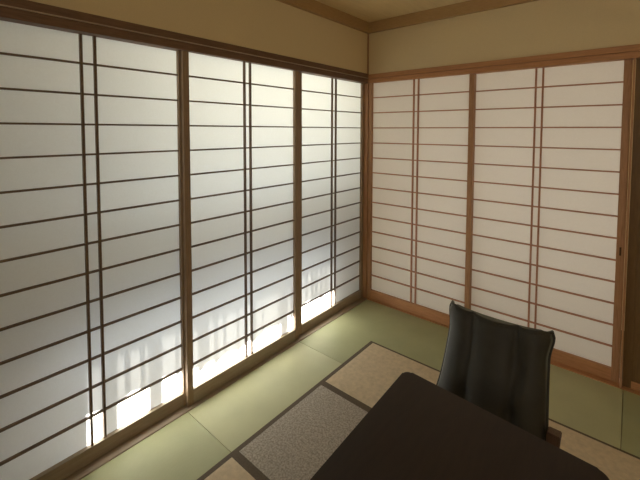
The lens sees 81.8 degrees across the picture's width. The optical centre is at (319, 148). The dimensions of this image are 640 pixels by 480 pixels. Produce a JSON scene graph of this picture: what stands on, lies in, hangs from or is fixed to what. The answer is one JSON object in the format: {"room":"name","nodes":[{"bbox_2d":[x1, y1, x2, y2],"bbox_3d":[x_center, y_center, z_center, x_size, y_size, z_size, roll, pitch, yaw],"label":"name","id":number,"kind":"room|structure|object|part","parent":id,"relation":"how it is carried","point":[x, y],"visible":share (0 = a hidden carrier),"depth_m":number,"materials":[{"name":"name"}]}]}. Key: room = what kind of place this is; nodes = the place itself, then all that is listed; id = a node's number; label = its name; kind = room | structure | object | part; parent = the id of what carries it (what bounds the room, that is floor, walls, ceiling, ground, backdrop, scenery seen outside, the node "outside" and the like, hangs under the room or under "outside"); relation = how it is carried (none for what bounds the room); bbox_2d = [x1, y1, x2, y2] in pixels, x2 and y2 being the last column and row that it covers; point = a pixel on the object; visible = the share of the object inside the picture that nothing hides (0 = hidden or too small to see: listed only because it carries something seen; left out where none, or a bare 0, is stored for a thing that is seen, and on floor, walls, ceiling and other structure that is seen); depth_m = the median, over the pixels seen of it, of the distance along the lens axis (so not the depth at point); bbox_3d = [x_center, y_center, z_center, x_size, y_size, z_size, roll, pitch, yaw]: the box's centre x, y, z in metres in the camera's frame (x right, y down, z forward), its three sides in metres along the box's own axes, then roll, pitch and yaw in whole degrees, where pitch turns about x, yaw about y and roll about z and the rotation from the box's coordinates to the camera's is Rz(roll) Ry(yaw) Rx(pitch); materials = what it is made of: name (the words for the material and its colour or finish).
{"room":"traditional dwelling","nodes":[
{"label":"traditional dwelling","id":0,"kind":"room"},
{"bbox_2d":[29,0,366,73],"bbox_3d":[-0.770,-0.834,2.012,0.082,0.472,3.660,3,4,40],"label":"wall","id":1,"kind":"structure","parent":0,"point":[271,26],"depth_m":2.34,"materials":[{"name":"beige paint"}]},
{"bbox_2d":[0,20,185,479],"bbox_3d":[-1.069,0.472,1.726,0.026,2.022,0.943,3,4,40],"label":"door","id":2,"kind":"structure","parent":1,"relation":"in","point":[92,328],"depth_m":1.71,"materials":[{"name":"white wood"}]},
{"bbox_3d":[-1.069,1.445,1.778,0.025,0.073,0.876,3,4,40],"label":"rail","id":3,"kind":"part","parent":2,"relation":"part of","materials":[{"name":"brown wood"}]},
{"bbox_2d":[0,0,367,82],"bbox_3d":[-0.765,-0.575,2.003,0.080,0.084,3.636,3,4,40],"label":"trim","id":4,"kind":"structure","parent":1,"relation":"attached to","point":[26,12],"depth_m":1.84,"materials":[{"name":"brown wood"}]},
{"bbox_2d":[63,297,366,479],"bbox_3d":[-0.779,1.483,2.112,0.116,0.034,3.636,3,4,40],"label":"trim","id":5,"kind":"structure","parent":1,"relation":"attached to","point":[81,473],"depth_m":2.02,"materials":[{"name":"brown wood"}]},
{"bbox_2d":[180,50,298,406],"bbox_3d":[-0.461,0.441,2.400,0.026,2.022,0.909,3,4,40],"label":"door","id":6,"kind":"structure","parent":1,"relation":"in","point":[240,120],"depth_m":2.33,"materials":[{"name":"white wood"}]},
{"bbox_3d":[-0.464,1.408,2.448,0.025,0.086,0.837,3,4,40],"label":"rail","id":7,"kind":"part","parent":6,"relation":"part of","materials":[{"name":"brown wood"}]},
{"bbox_2d":[276,0,370,33],"bbox_3d":[-0.730,-1.022,1.961,0.033,0.090,3.648,3,4,40],"label":"trim","id":8,"kind":"structure","parent":1,"relation":"attached to","point":[315,7],"depth_m":2.89,"materials":[{"name":"brown wood"}]},
{"bbox_2d":[299,72,363,334],"bbox_3d":[0.095,0.408,3.095,0.026,2.022,0.926,3,4,40],"label":"door","id":9,"kind":"structure","parent":1,"relation":"in","point":[331,111],"depth_m":3.08,"materials":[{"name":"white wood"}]},
{"bbox_3d":[0.112,1.380,3.167,0.025,0.073,0.811,3,4,40],"label":"rail","id":10,"kind":"part","parent":9,"relation":"part of","materials":[{"name":"brown wood"}]},
{"bbox_2d":[316,0,468,21],"bbox_3d":[0.644,-1.033,0.833,3.810,0.050,3.810,3,4,40],"label":"ceiling","id":11,"kind":"structure","parent":0,"point":[366,10],"depth_m":2.88,"materials":[{"name":"brown wood"}]},
{"bbox_2d":[369,0,639,73],"bbox_3d":[1.847,0.212,2.277,3.660,2.572,0.082,3,4,40],"label":"wall","id":12,"kind":"structure","parent":0,"point":[541,27],"depth_m":2.60,"materials":[{"name":"beige paint"}]},
{"bbox_2d":[362,34,368,297],"bbox_3d":[0.432,0.196,3.451,0.064,2.482,0.064,3,4,40],"label":"trim","id":13,"kind":"structure","parent":12,"relation":"attached to","point":[366,85],"depth_m":3.42,"materials":[{"name":"brown wood"}]},
{"bbox_2d":[367,73,475,325],"bbox_3d":[0.809,0.408,3.132,0.934,2.022,0.026,3,4,40],"label":"door","id":14,"kind":"structure","parent":12,"relation":"in","point":[421,137],"depth_m":3.10,"materials":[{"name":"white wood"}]},
{"bbox_3d":[0.806,1.375,3.180,0.862,0.086,0.025,3,4,40],"label":"rail","id":15,"kind":"part","parent":14,"relation":"part of","materials":[{"name":"brown wood"}]},
{"bbox_2d":[367,0,538,33],"bbox_3d":[1.818,-1.025,2.169,3.648,0.090,0.033,3,4,40],"label":"trim","id":16,"kind":"structure","parent":12,"relation":"attached to","point":[471,6],"depth_m":2.89,"materials":[{"name":"brown wood"}]},
{"bbox_2d":[367,298,639,394],"bbox_3d":[1.527,1.466,2.603,2.764,0.034,0.110,3,4,40],"label":"trim","id":17,"kind":"structure","parent":12,"relation":"attached to","point":[589,375],"depth_m":2.42,"materials":[{"name":"brown wood"}]},
{"bbox_2d":[368,44,639,82],"bbox_3d":[1.520,-0.590,2.497,2.776,0.078,0.074,3,4,40],"label":"trim","id":18,"kind":"structure","parent":12,"relation":"attached to","point":[619,53],"depth_m":2.56,"materials":[{"name":"brown wood"}]},
{"bbox_2d":[470,59,632,382],"bbox_3d":[1.514,0.438,2.569,0.945,2.022,0.027,3,4,40],"label":"door","id":19,"kind":"structure","parent":12,"relation":"in","point":[551,144],"depth_m":2.50,"materials":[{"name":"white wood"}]},
{"bbox_3d":[1.510,1.409,2.618,0.869,0.078,0.025,3,4,40],"label":"rail","id":20,"kind":"part","parent":19,"relation":"part of","materials":[{"name":"brown wood"}]},
{"bbox_2d":[619,58,635,386],"bbox_3d":[1.871,0.467,2.248,0.010,2.006,0.074,3,4,40],"label":"trim","id":21,"kind":"structure","parent":12,"relation":"attached to","point":[634,62],"depth_m":2.22,"materials":[{"name":"brown wood"}]},
{"bbox_2d":[622,58,639,391],"bbox_3d":[2.226,0.480,1.947,0.917,1.999,0.026,3,4,40],"label":"door","id":22,"kind":"structure","parent":12,"relation":"in","point":[630,374],"depth_m":2.23,"materials":[{"name":"brown wood"}]},
{"bbox_3d":[2.228,1.456,1.991,0.845,0.044,0.026,3,4,40],"label":"rail","id":23,"kind":"part","parent":22,"relation":"part of","materials":[{"name":"brown wood"}]},
{"bbox_2d":[621,60,635,329],"bbox_3d":[2.139,0.194,2.660,3.810,2.572,0.880,3,4,40],"label":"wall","id":24,"kind":"structure","parent":0,"point":[633,60],"depth_m":2.92,"materials":[{"name":"beige paint"}]},
{"bbox_3d":[0.637,1.606,0.962,3.810,0.090,3.810,3,4,40],"label":"floor","id":25,"kind":"structure","parent":0,"visible":0},
{"bbox_2d":[81,412,230,479],"bbox_3d":[-0.674,1.520,1.418,0.942,0.030,0.902,3,4,40],"label":"mat","id":26,"kind":"object","parent":25,"relation":"on","point":[183,449],"visible":0.91,"depth_m":1.78,"materials":[{"name":"green wicker"}]},
{"bbox_2d":[188,342,340,451],"bbox_3d":[-0.088,1.488,2.107,0.942,0.030,0.904,3,4,40],"label":"mat","id":27,"kind":"object","parent":25,"relation":"on","point":[238,411],"visible":0.49,"depth_m":2.20,"materials":[{"name":"green wicker"}]},
{"bbox_2d":[300,300,448,370],"bbox_3d":[0.501,1.455,2.801,0.942,0.030,0.913,3,4,40],"label":"mat","id":28,"kind":"object","parent":25,"relation":"on","point":[423,341],"visible":0.44,"depth_m":2.85,"materials":[{"name":"green wicker"}]},
{"bbox_2d":[549,364,622,448],"bbox_3d":[1.208,1.486,2.202,0.908,0.030,0.913,3,4,40],"label":"mat","id":29,"kind":"object","parent":25,"relation":"on","point":[591,407],"visible":0.31,"depth_m":2.13,"materials":[{"name":"green wicker"}]},
{"bbox_2d":[621,390,639,456],"bbox_3d":[1.894,1.517,1.620,0.888,0.030,0.913,3,4,40],"label":"mat","id":30,"kind":"object","parent":25,"relation":"on","point":[630,440],"visible":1,"depth_m":1.99,"materials":[{"name":"green wicker"}]},
{"bbox_3d":[0.619,1.519,1.508,0.908,0.030,0.904,3,4,40],"label":"mat","id":31,"kind":"object","parent":25,"relation":"on","visible":0},
{"bbox_2d":[197,341,639,479],"bbox_3d":[0.401,1.518,1.100,2.175,0.010,2.500,3,4,40],"label":"rug","id":32,"kind":"object","parent":31,"relation":"on","point":[295,444],"visible":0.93,"depth_m":1.91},
{"bbox_2d":[310,372,608,479],"bbox_3d":[0.245,1.186,0.815,0.633,0.680,0.964,3,4,40],"label":"dining table","id":33,"kind":"object","parent":32,"relation":"on","point":[418,429],"visible":1,"depth_m":1.03,"materials":[{"name":"brown wood"}]},
{"bbox_2d":[436,300,561,447],"bbox_3d":[0.580,1.104,1.353,0.470,0.793,0.606,3,4,40],"label":"dining chair","id":34,"kind":"object","parent":32,"relation":"on","point":[500,367],"visible":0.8,"depth_m":1.45,"materials":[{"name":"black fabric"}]},
{"bbox_3d":[0.840,1.258,1.358,0.070,0.486,0.071,3,4,40],"label":"leg","id":35,"kind":"part","parent":34,"relation":"part of","materials":[{"name":"brown wood"}]}
]}

